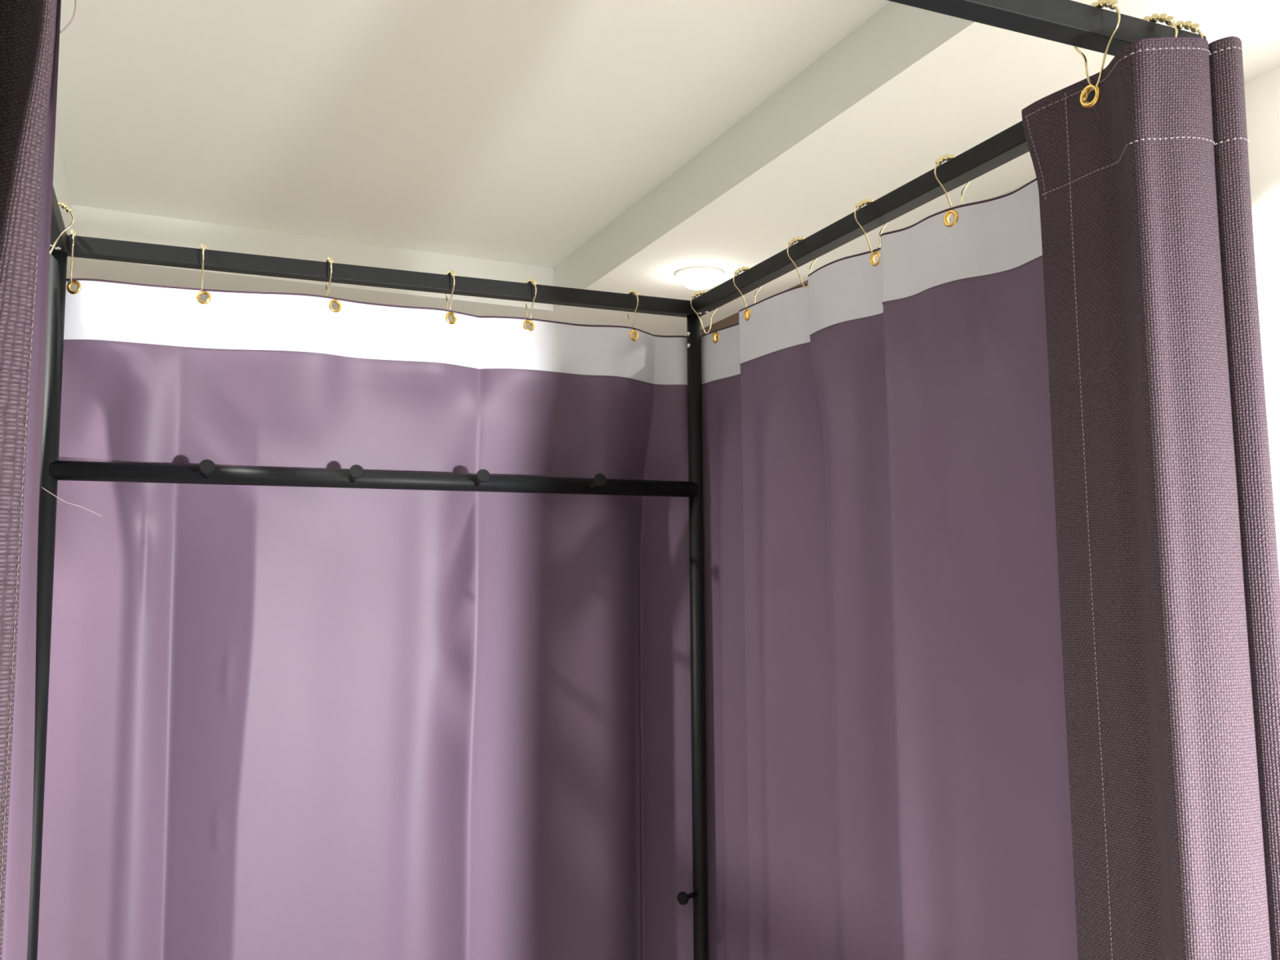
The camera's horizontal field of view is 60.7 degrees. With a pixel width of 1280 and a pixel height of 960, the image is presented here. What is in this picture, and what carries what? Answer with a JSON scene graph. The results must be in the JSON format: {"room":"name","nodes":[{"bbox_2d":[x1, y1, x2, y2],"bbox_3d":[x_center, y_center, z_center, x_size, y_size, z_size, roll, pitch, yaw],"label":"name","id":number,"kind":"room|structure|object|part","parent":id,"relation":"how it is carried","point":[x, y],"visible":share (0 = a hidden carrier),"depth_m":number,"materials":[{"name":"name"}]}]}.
{"room":"clothing store","nodes":[
{"label":"clothing store","id":0,"kind":"room"},
{"bbox_2d":[53,0,1279,337],"bbox_3d":[-0.751,-1.121,2.199,5.800,0.290,11.400,2,-6,-23],"label":"ceiling","id":1,"kind":"structure","parent":0,"point":[617,146],"depth_m":3.18,"materials":[{"name":"paint"}]},
{"bbox_2d":[674,266,724,289],"bbox_3d":[0.228,-0.766,4.206,0.194,0.060,0.194,2,-6,-23],"label":"recessed light","id":2,"kind":"object","parent":1,"relation":"in","point":[695,277],"visible":1,"depth_m":4.15,"materials":[{"name":"white glass"}]},
{"bbox_2d":[679,270,719,289],"bbox_3d":[0.228,-0.764,4.206,0.157,0.056,0.157,2,-6,-23],"label":"diffuser","id":3,"kind":"object","parent":2,"relation":"attached to","point":[691,279],"depth_m":4.16,"materials":[{"name":"white"}]},
{"bbox_2d":[874,66,1279,581],"bbox_3d":[1.312,0.435,2.942,0.100,2.700,11.201,2,-6,-24],"label":"wall","id":4,"kind":"structure","parent":0,"point":[1262,93],"depth_m":2.55,"materials":[{"name":"paint"}]},
{"bbox_2d":[701,280,808,340],"bbox_3d":[0.417,0.611,4.769,0.012,2.700,1.320,2,-6,-24],"label":"trim","id":5,"kind":"structure","parent":4,"relation":"attached to","point":[733,319],"depth_m":4.93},
{"bbox_3d":[-0.732,1.761,1.932,5.800,0.100,11.400,2,-6,-23],"label":"floor","id":6,"kind":"structure","parent":0,"visible":0},
{"bbox_2d":[26,0,1206,959],"bbox_3d":[-0.155,0.627,1.182,1.025,2.013,1.050,2,-6,-23],"label":"frame","id":7,"kind":"object","parent":6,"relation":"on","point":[1068,22],"visible":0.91,"depth_m":1.59,"materials":[{"name":"black metal"}]},
{"bbox_3d":[-0.817,0.669,1.453,0.025,1.987,0.025,2,-6,-23],"label":"post","id":8,"kind":"part","parent":7,"relation":"part of","materials":[{"name":"black metal"}]},
{"bbox_2d":[0,0,102,959],"bbox_3d":[-0.386,0.570,0.513,0.200,1.905,0.074,5,-7,-44],"label":"curtain","id":9,"kind":"object","parent":7,"relation":"hanging from","point":[29,29],"visible":1,"depth_m":0.58,"materials":[{"name":"purple fabric"}]},
{"bbox_3d":[-0.621,-0.378,1.077,0.025,0.025,0.999,2,-6,-23],"label":"rail","id":10,"kind":"part","parent":7,"relation":"part of","materials":[{"name":"black metal"}]},
{"bbox_2d":[49,200,74,253],"bbox_3d":[-0.766,-0.329,1.423,0.053,0.076,0.008,2,-6,-23],"label":"curtain hook","id":11,"kind":"object","parent":7,"relation":"hanging from","point":[64,206],"visible":0.47,"depth_m":1.43,"materials":[{"name":"gold metal"}]},
{"bbox_2d":[70,229,76,283],"bbox_3d":[-0.804,-0.317,1.549,0.008,0.076,0.053,3,-6,-29],"label":"curtain hook","id":12,"kind":"object","parent":7,"relation":"hanging from","point":[73,232],"visible":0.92,"depth_m":1.54,"materials":[{"name":"gold metal"}]},
{"bbox_2d":[200,243,206,295],"bbox_3d":[-0.647,-0.311,1.616,0.008,0.076,0.053,2,-6,-23],"label":"curtain hook","id":13,"kind":"object","parent":7,"relation":"hanging from","point":[203,246],"visible":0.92,"depth_m":1.60,"materials":[{"name":"gold metal"}]},
{"bbox_2d":[324,257,333,296],"bbox_3d":[-0.481,-0.306,1.687,0.008,0.076,0.053,2,-6,-26],"label":"curtain hook","id":14,"kind":"object","parent":7,"relation":"hanging from","point":[329,260],"visible":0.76,"depth_m":1.68,"materials":[{"name":"gold metal"}]},
{"bbox_2d":[37,278,693,959],"bbox_3d":[-0.393,0.679,1.689,1.045,1.905,0.160,2,-6,-23],"label":"curtain","id":15,"kind":"object","parent":7,"relation":"hanging from","point":[283,722],"visible":0.95,"depth_m":1.70,"materials":[{"name":"purple fabric"}]},
{"bbox_3d":[-0.364,-0.318,1.743,1.025,0.025,0.025,2,-6,-23],"label":"rail","id":16,"kind":"part","parent":7,"relation":"part of","materials":[{"name":"black metal"}]},
{"bbox_2d":[444,270,455,317],"bbox_3d":[-0.307,-0.300,1.762,0.008,0.076,0.053,2,-6,-27],"label":"curtain hook","id":17,"kind":"object","parent":7,"relation":"hanging from","point":[451,273],"visible":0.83,"depth_m":1.75,"materials":[{"name":"gold metal"}]},
{"bbox_2d":[524,278,537,324],"bbox_3d":[-0.183,-0.296,1.815,0.008,0.076,0.053,3,-6,-29],"label":"curtain hook","id":18,"kind":"object","parent":7,"relation":"hanging from","point":[533,282],"visible":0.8,"depth_m":1.80,"materials":[{"name":"gold metal"}]},
{"bbox_2d":[626,289,638,327],"bbox_3d":[-0.015,-0.290,1.887,0.008,0.076,0.053,2,-6,-25],"label":"curtain hook","id":19,"kind":"object","parent":7,"relation":"hanging from","point":[634,292],"visible":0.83,"depth_m":1.88,"materials":[{"name":"gold metal"}]},
{"bbox_3d":[0.102,0.700,1.847,0.025,1.987,0.025,2,-6,-23],"label":"post","id":20,"kind":"part","parent":7,"relation":"part of","materials":[{"name":"black metal"}]},
{"bbox_2d":[690,290,716,333],"bbox_3d":[0.111,-0.291,1.892,0.053,0.076,0.008,2,-6,-23],"label":"curtain hook","id":21,"kind":"object","parent":7,"relation":"hanging from","point":[700,292],"visible":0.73,"depth_m":1.89,"materials":[{"name":"gold metal"}]},
{"bbox_2d":[733,266,760,313],"bbox_3d":[0.173,-0.304,1.750,0.053,0.076,0.008,2,-6,-23],"label":"curtain hook","id":22,"kind":"object","parent":7,"relation":"hanging from","point":[743,268],"visible":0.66,"depth_m":1.75,"materials":[{"name":"gold metal"}]},
{"bbox_2d":[786,236,817,288],"bbox_3d":[0.238,-0.319,1.599,0.053,0.076,0.008,2,-6,-25],"label":"curtain hook","id":23,"kind":"object","parent":7,"relation":"hanging from","point":[793,240],"visible":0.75,"depth_m":1.59,"materials":[{"name":"gold metal"}]},
{"bbox_2d":[854,198,887,255],"bbox_3d":[0.305,-0.334,1.442,0.053,0.076,0.008,2,-6,-23],"label":"curtain hook","id":24,"kind":"object","parent":7,"relation":"hanging from","point":[866,202],"visible":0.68,"depth_m":1.44,"materials":[{"name":"gold metal"}]},
{"bbox_2d":[701,177,1077,959],"bbox_3d":[0.296,0.648,1.401,0.071,1.905,1.082,2,-6,-23],"label":"curtain","id":25,"kind":"object","parent":7,"relation":"hanging from","point":[887,766],"visible":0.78,"depth_m":1.37,"materials":[{"name":"purple fabric"}]},
{"bbox_3d":[0.298,-0.347,1.471,0.025,0.025,0.999,2,-6,-23],"label":"rail","id":26,"kind":"part","parent":7,"relation":"part of","materials":[{"name":"black metal"}]},
{"bbox_2d":[933,154,969,217],"bbox_3d":[0.370,-0.348,1.293,0.053,0.076,0.008,2,-6,-23],"label":"curtain hook","id":27,"kind":"object","parent":7,"relation":"hanging from","point":[941,159],"visible":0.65,"depth_m":1.29,"materials":[{"name":"gold metal"}]},
{"bbox_3d":[0.041,-0.407,0.805,1.025,0.025,0.025,2,-6,-23],"label":"rail","id":28,"kind":"part","parent":7,"relation":"part of","materials":[{"name":"black metal"}]},
{"bbox_2d":[1073,0,1120,86],"bbox_3d":[0.398,-0.380,0.953,0.008,0.076,0.053,2,-6,-23],"label":"curtain hook","id":29,"kind":"object","parent":7,"relation":"hanging from","point":[1112,4],"visible":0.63,"depth_m":0.94,"materials":[{"name":"gold metal"}]},
{"bbox_2d":[1021,35,1279,959],"bbox_3d":[0.423,0.593,0.845,0.186,1.910,0.125,-3,-6,25],"label":"curtain","id":30,"kind":"object","parent":7,"relation":"hanging from","point":[1168,572],"visible":1,"depth_m":0.88,"materials":[{"name":"purple fabric"}]},
{"bbox_2d":[1142,13,1177,37],"bbox_3d":[0.455,-0.378,0.977,0.008,0.076,0.053,4,-7,-38],"label":"curtain hook","id":31,"kind":"object","parent":7,"relation":"hanging from","point":[1163,17],"visible":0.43,"depth_m":0.97,"materials":[{"name":"gold metal"}]},
{"bbox_2d":[1167,20,1203,38],"bbox_3d":[0.483,-0.377,0.989,0.008,0.076,0.053,5,-7,-43],"label":"curtain hook","id":32,"kind":"object","parent":7,"relation":"hanging from","point":[1194,28],"visible":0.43,"depth_m":0.98,"materials":[{"name":"gold metal"}]}
]}

